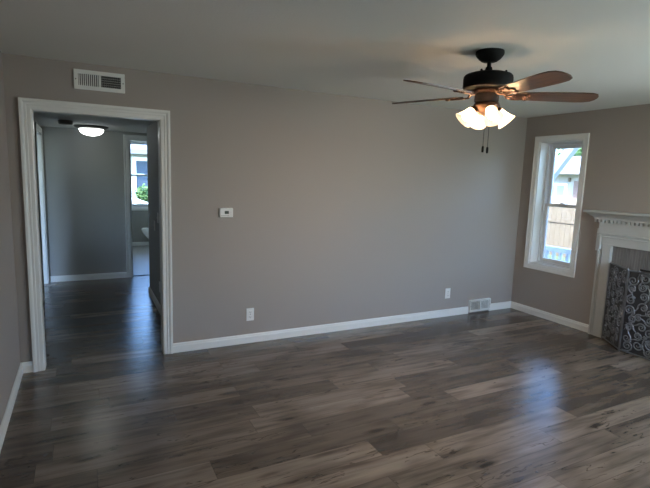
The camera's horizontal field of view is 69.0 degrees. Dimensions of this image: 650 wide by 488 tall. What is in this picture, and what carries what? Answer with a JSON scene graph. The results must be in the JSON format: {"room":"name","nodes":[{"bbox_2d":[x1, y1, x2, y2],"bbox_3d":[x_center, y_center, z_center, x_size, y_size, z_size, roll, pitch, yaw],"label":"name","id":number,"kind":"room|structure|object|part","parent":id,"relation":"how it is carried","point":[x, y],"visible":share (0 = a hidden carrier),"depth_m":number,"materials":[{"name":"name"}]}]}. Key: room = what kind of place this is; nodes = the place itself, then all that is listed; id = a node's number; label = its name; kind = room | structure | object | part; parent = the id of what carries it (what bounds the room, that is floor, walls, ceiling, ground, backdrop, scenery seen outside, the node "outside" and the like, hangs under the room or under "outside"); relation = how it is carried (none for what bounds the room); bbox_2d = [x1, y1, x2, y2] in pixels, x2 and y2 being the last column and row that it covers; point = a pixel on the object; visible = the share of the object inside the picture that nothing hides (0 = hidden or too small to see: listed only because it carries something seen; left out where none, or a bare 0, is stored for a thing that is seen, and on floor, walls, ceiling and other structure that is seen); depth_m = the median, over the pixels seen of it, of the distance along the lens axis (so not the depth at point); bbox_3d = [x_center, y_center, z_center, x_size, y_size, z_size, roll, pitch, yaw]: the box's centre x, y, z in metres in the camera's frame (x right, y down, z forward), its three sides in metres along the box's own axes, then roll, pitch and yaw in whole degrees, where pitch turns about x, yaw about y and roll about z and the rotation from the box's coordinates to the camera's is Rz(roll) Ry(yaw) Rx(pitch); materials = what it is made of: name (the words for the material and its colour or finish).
{"room":"living room","nodes":[
{"label":"living room","id":0,"kind":"room"},
{"bbox_2d":[0,51,19,424],"bbox_3d":[-1.284,0.176,1.328,0.120,2.440,5.100,-2,9,-27],"label":"wall","id":1,"kind":"structure","parent":0,"point":[9,332],"depth_m":3.29,"materials":[{"name":"grey paint"}]},
{"bbox_2d":[0,362,22,451],"bbox_3d":[-1.306,1.324,1.610,0.016,0.087,4.900,-2,9,-27],"label":"baseboard","id":2,"kind":"structure","parent":1,"relation":"attached to","point":[9,408],"depth_m":3.13,"materials":[{"name":"white paint"}]},
{"bbox_2d":[40,126,146,275],"bbox_3d":[-3.266,-0.566,7.070,4.400,2.205,0.115,-2,9,-27],"label":"wall","id":3,"kind":"structure","parent":0,"point":[85,189],"depth_m":6.88,"materials":[{"name":"grey paint"}]},
{"bbox_2d":[50,272,126,281],"bbox_3d":[-3.515,0.491,7.034,1.050,0.087,0.016,-2,9,-27],"label":"baseboard","id":4,"kind":"structure","parent":3,"relation":"attached to","point":[63,278],"depth_m":7.02,"materials":[{"name":"white paint"}]},
{"bbox_2d":[123,134,146,277],"bbox_3d":[-2.611,-0.566,7.329,0.902,2.156,0.022,-2,9,-27],"label":"trim","id":5,"kind":"structure","parent":3,"relation":"attached to","point":[125,137],"depth_m":7.11,"materials":[{"name":"white paint"}]},
{"bbox_2d":[128,139,146,276],"bbox_3d":[-2.644,-0.543,7.394,0.770,2.090,0.115,-2,9,-27],"label":"door","id":6,"kind":"structure","parent":3,"relation":"in","point":[129,140],"depth_m":7.17,"materials":[{"name":"white paint"}]},
{"bbox_2d":[33,112,153,132],"bbox_3d":[-2.450,-1.641,5.382,4.400,0.445,3.400,-2,9,-27],"label":"ceiling","id":7,"kind":"structure","parent":0,"point":[43,119],"depth_m":5.71,"materials":[{"name":"white paint"}]},
{"bbox_2d":[58,120,72,124],"bbox_3d":[-3.089,-1.446,5.629,0.160,0.050,0.160,-2,9,-27],"label":"smoke detector","id":8,"kind":"object","parent":7,"relation":"attached to","point":[63,122],"visible":1,"depth_m":5.57,"materials":[{"name":"black plastic"}]},
{"bbox_2d":[74,124,107,135],"bbox_3d":[-3.104,-1.500,6.283,0.420,0.126,0.420,-2,9,-27],"label":"ceiling light","id":9,"kind":"object","parent":7,"relation":"attached to","point":[90,130],"visible":1,"depth_m":6.17,"materials":[{"name":"white glass"}]},
{"bbox_2d":[131,207,148,241],"bbox_3d":[-3.841,-1.171,10.474,2.300,2.400,0.200,-2,9,-27],"label":"wall","id":10,"kind":"structure","parent":0,"point":[139,218],"depth_m":10.36,"materials":[{"name":"grey paint"}]},
{"bbox_2d":[130,141,147,210],"bbox_3d":[-3.922,-1.521,10.342,0.868,1.563,0.182,-2,9,-27],"label":"window","id":11,"kind":"structure","parent":10,"relation":"in","point":[131,142],"depth_m":10.28,"materials":[{"name":"white paint"}]},
{"bbox_3d":[-3.938,-1.846,10.349,0.666,0.724,0.030,-2,9,-27],"label":"sash","id":12,"kind":"part","parent":11,"relation":"part of","materials":[{"name":"white plastic"}]},
{"bbox_3d":[-3.943,-1.181,10.410,0.666,0.689,0.030,-2,9,-27],"label":"sash","id":13,"kind":"part","parent":11,"relation":"part of","materials":[{"name":"white plastic"}]},
{"bbox_2d":[132,242,148,245],"bbox_3d":[-4.043,-0.003,10.431,1.620,0.087,0.016,-2,9,-27],"label":"baseboard","id":14,"kind":"structure","parent":10,"relation":"attached to","point":[133,243],"depth_m":10.41,"materials":[{"name":"white paint"}]},
{"bbox_2d":[141,227,148,238],"bbox_3d":[-3.534,-0.292,10.180,0.791,0.749,0.480,-2,9,-27],"label":"toilet","id":15,"kind":"object","parent":10,"relation":"attached to","point":[145,230],"visible":0.16,"depth_m":9.96,"materials":[{"name":"white ceramic"}]},
{"bbox_3d":[-3.613,-0.111,10.168,0.605,0.389,0.360,-2,9,-27],"label":"bowl","id":16,"kind":"part","parent":15,"relation":"part of","materials":[{"name":"white ceramic"}]},
{"bbox_2d":[147,121,160,304],"bbox_3d":[-1.787,-0.273,5.288,0.100,2.195,2.225,-2,9,-27],"label":"wall","id":17,"kind":"structure","parent":0,"point":[152,129],"depth_m":5.75,"materials":[{"name":"grey paint"}]},
{"bbox_2d":[148,286,160,314],"bbox_3d":[-1.141,0.743,5.789,1.666,0.087,2.241,-2,9,-27],"label":"baseboard","id":18,"kind":"structure","parent":17,"relation":"attached to","point":[157,304],"depth_m":5.86,"materials":[{"name":"white paint"}]},
{"bbox_2d":[2,53,526,361],"bbox_3d":[0.062,-0.279,4.910,5.794,2.450,0.115,-2,9,-27],"label":"wall","id":19,"kind":"structure","parent":0,"point":[346,208],"depth_m":4.71,"materials":[{"name":"grey paint"}]},
{"bbox_2d":[18,97,172,371],"bbox_3d":[-1.859,-0.028,3.961,0.960,2.075,0.115,-2,9,-27],"label":"door frame","id":20,"kind":"structure","parent":19,"relation":"in","point":[32,111],"depth_m":3.88,"materials":[{"name":"white paint"}]},
{"bbox_2d":[73,69,124,93],"bbox_3d":[-1.777,-1.284,3.730,0.364,0.148,0.016,-2,9,-27],"label":"air vent","id":21,"kind":"object","parent":19,"relation":"in","point":[83,79],"visible":1,"depth_m":3.73,"materials":[{"name":"white metal"}]},
{"bbox_2d":[219,208,232,216],"bbox_3d":[-0.904,-0.286,4.328,0.127,0.087,0.031,-2,9,-27],"label":"thermostat","id":22,"kind":"object","parent":19,"relation":"attached to","point":[223,212],"visible":1,"depth_m":4.31,"materials":[{"name":"white plastic"}]},
{"bbox_2d":[246,308,253,320],"bbox_3d":[-0.726,0.683,4.584,0.076,0.124,0.010,-2,9,-27],"label":"wall outlet","id":23,"kind":"object","parent":19,"relation":"attached to","point":[249,311],"visible":1,"depth_m":4.58,"materials":[{"name":"white plastic"}]},
{"bbox_2d":[21,301,510,372],"bbox_3d":[0.019,0.891,4.997,5.474,0.087,0.016,-2,9,-27],"label":"baseboard","id":24,"kind":"structure","parent":19,"relation":"attached to","point":[302,331],"depth_m":4.91,"materials":[{"name":"white paint"}]},
{"bbox_2d":[445,288,450,298],"bbox_3d":[1.483,0.596,5.707,0.076,0.124,0.010,-2,9,-27],"label":"wall outlet","id":25,"kind":"object","parent":19,"relation":"attached to","point":[447,290],"visible":1,"depth_m":5.70,"materials":[{"name":"white plastic"}]},
{"bbox_2d":[468,298,490,311],"bbox_3d":[1.949,0.768,5.958,0.348,0.148,0.036,-2,9,-27],"label":"air vent","id":26,"kind":"object","parent":19,"relation":"in","point":[474,305],"visible":1,"depth_m":5.95,"materials":[{"name":"white metal"}]},
{"bbox_2d":[0,245,649,487],"bbox_3d":[-0.942,0.883,5.561,7.074,0.126,12.050,-2,9,-27],"label":"floor","id":27,"kind":"structure","parent":0,"point":[508,397],"depth_m":3.38,"materials":[{"name":"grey wood"}]},
{"bbox_2d":[583,210,649,337],"bbox_3d":[3.604,0.453,4.453,0.808,1.396,2.116,-2,9,-27],"label":"fireplace mantel","id":28,"kind":"object","parent":27,"relation":"on","point":[623,238],"visible":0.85,"depth_m":4.94,"materials":[{"name":"white painted wood"},{"name":"grey tile"}]},
{"bbox_3d":[2.984,0.499,5.119,0.052,1.020,0.145,-2,9,-27],"label":"leg","id":29,"kind":"part","parent":28,"relation":"part of","materials":[{"name":"grey wood"}]},
{"bbox_2d":[583,210,649,216],"bbox_3d":[3.345,-0.217,4.215,0.178,0.020,2.116,-2,9,-27],"label":"mantel shelf","id":30,"kind":"object","parent":28,"relation":"attached to","point":[591,212],"depth_m":4.83,"materials":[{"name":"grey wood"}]},
{"bbox_3d":[3.353,-0.171,4.226,0.158,0.075,2.076,-2,9,-27],"label":"crown molding","id":31,"kind":"part","parent":28,"relation":"part of","materials":[{"name":"grey wood"}]},
{"bbox_3d":[3.377,-0.123,4.246,0.089,0.032,1.948,-2,9,-27],"label":"dentil molding","id":32,"kind":"part","parent":28,"relation":"part of","materials":[{"name":"grey wood"}]},
{"bbox_3d":[3.385,0.024,4.274,0.070,0.058,1.894,-2,9,-27],"label":"architrave molding","id":33,"kind":"part","parent":28,"relation":"part of","materials":[{"name":"grey wood"}]},
{"bbox_2d":[601,262,649,359],"bbox_3d":[3.255,0.715,4.315,0.246,0.834,1.567,-2,9,-27],"label":"fireplace screen","id":34,"kind":"object","parent":27,"relation":"on","point":[626,319],"visible":1,"depth_m":4.62,"materials":[{"name":"grey metal"}]},
{"bbox_3d":[2.979,0.627,4.862,0.006,0.799,0.370,3,8,8],"label":"embossed panel","id":35,"kind":"part","parent":34,"relation":"part of","materials":[{"name":"grey metal"}]},
{"bbox_3d":[2.979,0.629,4.862,0.017,0.834,0.399,3,8,8],"label":"panel frame","id":36,"kind":"part","parent":34,"relation":"part of","materials":[{"name":"grey metal"}]},
{"bbox_3d":[3.155,0.721,4.264,0.017,0.828,0.917,-2,9,-27],"label":"panel frame","id":37,"kind":"part","parent":34,"relation":"part of","materials":[{"name":"grey metal"}]},
{"bbox_3d":[3.155,0.719,4.264,0.006,0.794,0.888,-2,9,-27],"label":"embossed panel","id":38,"kind":"part","parent":34,"relation":"part of","materials":[{"name":"grey metal"}]},
{"bbox_2d":[0,0,649,117],"bbox_3d":[1.260,-1.237,2.480,5.794,0.200,5.215,-2,9,-27],"label":"ceiling","id":39,"kind":"structure","parent":0,"point":[356,48],"depth_m":2.87,"materials":[{"name":"white paint"}]},
{"bbox_2d":[392,48,598,152],"bbox_3d":[1.005,-0.896,2.987,1.287,0.632,1.307,-2,9,-27],"label":"ceiling fan","id":40,"kind":"object","parent":39,"relation":"hanging from","point":[488,84],"visible":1,"depth_m":2.94,"materials":[{"name":"black metal"}]},
{"bbox_3d":[0.698,-0.996,3.282,0.511,0.038,0.144,8,10,38],"label":"blade","id":41,"kind":"part","parent":40,"relation":"part of","materials":[{"name":"brown wood"}]},
{"bbox_3d":[0.671,-0.927,2.781,0.511,0.038,0.144,-3,10,-33],"label":"blade","id":42,"kind":"part","parent":40,"relation":"part of","materials":[{"name":"brown wood"}]},
{"bbox_3d":[0.898,-0.813,3.036,0.127,0.128,0.117,-2,9,-27],"label":"lamp shade","id":43,"kind":"part","parent":40,"relation":"part of","materials":[{"name":"white glass"}]},
{"bbox_3d":[1.030,-0.827,3.162,0.117,0.128,0.127,-2,9,-27],"label":"lamp shade","id":44,"kind":"part","parent":40,"relation":"part of","materials":[{"name":"white glass"}]},
{"bbox_3d":[1.029,-0.806,2.921,0.050,0.070,0.066,-2,9,-27],"label":"bulb","id":45,"kind":"part","parent":40,"relation":"part of","materials":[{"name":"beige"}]},
{"bbox_3d":[1.025,-0.791,2.907,0.117,0.128,0.127,-2,9,-27],"label":"lamp shade","id":46,"kind":"part","parent":40,"relation":"part of","materials":[{"name":"white glass"}]},
{"bbox_3d":[1.157,-0.805,3.033,0.127,0.128,0.117,-2,9,-27],"label":"lamp shade","id":47,"kind":"part","parent":40,"relation":"part of","materials":[{"name":"white glass"}]},
{"bbox_3d":[1.143,-0.887,2.604,0.144,0.038,0.511,0,8,-15],"label":"blade","id":48,"kind":"part","parent":40,"relation":"part of","materials":[{"name":"brown wood"}]},
{"bbox_3d":[1.462,-0.931,2.994,0.511,0.038,0.144,2,8,3],"label":"blade","id":49,"kind":"part","parent":40,"relation":"part of","materials":[{"name":"brown wood"}]},
{"bbox_2d":[547,148,578,224],"bbox_3d":[3.365,-0.495,6.750,0.110,2.760,0.825,-2,9,-27],"label":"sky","id":50,"kind":"structure","parent":0,"point":[566,155],"depth_m":6.65,"materials":[{"name":"white"}]},
{"bbox_2d":[545,245,570,261],"bbox_3d":[3.836,0.570,5.905,0.080,0.755,2.615,-2,9,-27],"label":"porch railing","id":51,"kind":"object","parent":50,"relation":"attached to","point":[554,249],"visible":0.16,"depth_m":6.77,"materials":[{"name":"white wood"}]},
{"bbox_3d":[3.847,0.231,5.858,0.080,0.070,2.615,-2,9,-27],"label":"rail","id":52,"kind":"part","parent":51,"relation":"part of","materials":[{"name":"white wood"}]},
{"bbox_2d":[511,104,649,324],"bbox_3d":[3.736,-0.015,3.880,0.200,2.450,5.100,-2,9,-27],"label":"wall","id":53,"kind":"structure","parent":0,"point":[617,177],"depth_m":5.22,"materials":[{"name":"grey paint"}]},
{"bbox_2d":[511,301,588,332],"bbox_3d":[3.557,1.135,4.082,0.016,0.087,4.900,-2,9,-27],"label":"baseboard","id":54,"kind":"structure","parent":53,"relation":"attached to","point":[533,311],"depth_m":5.69,"materials":[{"name":"white paint"}]},
{"bbox_2d":[523,133,589,277],"bbox_3d":[2.818,-0.468,5.654,0.247,1.623,0.694,-2,9,-27],"label":"window","id":55,"kind":"structure","parent":53,"relation":"in","point":[534,247],"depth_m":5.81,"materials":[{"name":"white paint"}]},
{"bbox_3d":[2.855,-0.117,5.729,0.030,0.729,0.492,-2,9,-27],"label":"sash","id":56,"kind":"part","parent":55,"relation":"part of","materials":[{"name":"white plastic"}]},
{"bbox_3d":[2.883,-0.470,5.688,0.100,1.471,0.542,-2,9,-27],"label":"vinyl frame","id":57,"kind":"part","parent":55,"relation":"part of","materials":[{"name":"white plastic"}]},
{"bbox_3d":[2.909,-0.807,5.648,0.030,0.744,0.492,-2,9,-27],"label":"sash","id":58,"kind":"part","parent":55,"relation":"part of","materials":[{"name":"white plastic"}]},
{"bbox_3d":[-3.250,-0.297,5.161,0.120,2.205,3.335,-2,9,-27],"label":"wall","id":59,"kind":"structure","parent":0,"visible":0},
{"bbox_2d":[34,122,49,299],"bbox_3d":[-3.701,-0.442,6.193,0.022,2.156,1.022,-2,9,-27],"label":"trim","id":60,"kind":"structure","parent":59,"relation":"attached to","point":[37,127],"depth_m":5.94,"materials":[{"name":"white paint"}]},
{"bbox_2d":[36,130,47,283],"bbox_3d":[-3.765,-0.407,6.165,0.120,2.090,0.890,-2,9,-27],"label":"door","id":61,"kind":"structure","parent":59,"relation":"in","point":[37,132],"depth_m":6.55,"materials":[{"name":"white paint"}]},
{"label":"outside","id":62,"kind":"structure","parent":0,"visible":0},
{"bbox_2d":[544,254,569,261],"bbox_3d":[4.132,-1.200,23.825,90.000,0.300,90.000,-2,9,-27],"label":"ground","id":63,"kind":"structure","parent":62,"point":[550,256],"depth_m":12.08,"materials":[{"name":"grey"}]},
{"bbox_2d":[130,144,147,203],"bbox_3d":[-6.938,-2.806,17.878,14.200,3.820,7.200,-2,9,-27],"label":"neighbor house","id":64,"kind":"structure","parent":63,"relation":"on","point":[138,152],"depth_m":15.01,"materials":[{"name":"grey"}]},
{"bbox_3d":[-5.742,-2.146,15.178,0.640,1.100,0.007,-2,9,-27],"label":"pane","id":65,"kind":"part","parent":64,"relation":"part of","materials":[{"name":"grey"}]},
{"bbox_2d":[132,183,147,203],"bbox_3d":[-4.917,-0.908,13.083,0.831,1.528,0.743,-2,9,-27],"label":"shrub","id":66,"kind":"object","parent":63,"relation":"on","point":[141,192],"visible":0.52,"depth_m":12.77,"materials":[{"name":"green plant"}]},
{"bbox_2d":[132,197,147,203],"bbox_3d":[-4.839,-0.716,12.474,1.300,1.320,0.060,-2,9,-27],"label":"stair rail","id":67,"kind":"object","parent":63,"relation":"on","point":[135,200],"visible":0.14,"depth_m":12.36,"materials":[{"name":"white"}]},
{"bbox_2d":[545,197,576,257],"bbox_3d":[6.033,-0.470,12.477,0.060,1.530,16.088,-2,9,-27],"label":"fence","id":68,"kind":"object","parent":63,"relation":"on","point":[560,227],"visible":0.07,"depth_m":12.24,"materials":[{"name":"brown wood"}]},
{"bbox_2d":[552,156,580,197],"bbox_3d":[13.783,-2.518,22.337,8.260,3.340,18.200,-2,9,-27],"label":"neighbor house","id":69,"kind":"structure","parent":63,"relation":"on","point":[565,185],"depth_m":20.81,"materials":[{"name":"grey"}]},
{"bbox_3d":[10.392,-2.409,21.319,0.008,0.550,1.050,-2,9,-27],"label":"pane","id":70,"kind":"part","parent":69,"relation":"part of","materials":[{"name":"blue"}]},
{"bbox_3d":[11.054,-1.632,20.079,0.030,2.040,1.250,-2,9,-27],"label":"brick panel","id":71,"kind":"part","parent":69,"relation":"part of","materials":[{"name":"pink"}]},
{"bbox_2d":[556,148,581,156],"bbox_3d":[17.754,-4.911,33.437,3.106,5.257,2.830,-2,9,-27],"label":"leafy tree","id":72,"kind":"object","parent":63,"relation":"on","point":[579,152],"visible":0.12,"depth_m":32.49,"materials":[{"name":"green plant"}]}
]}

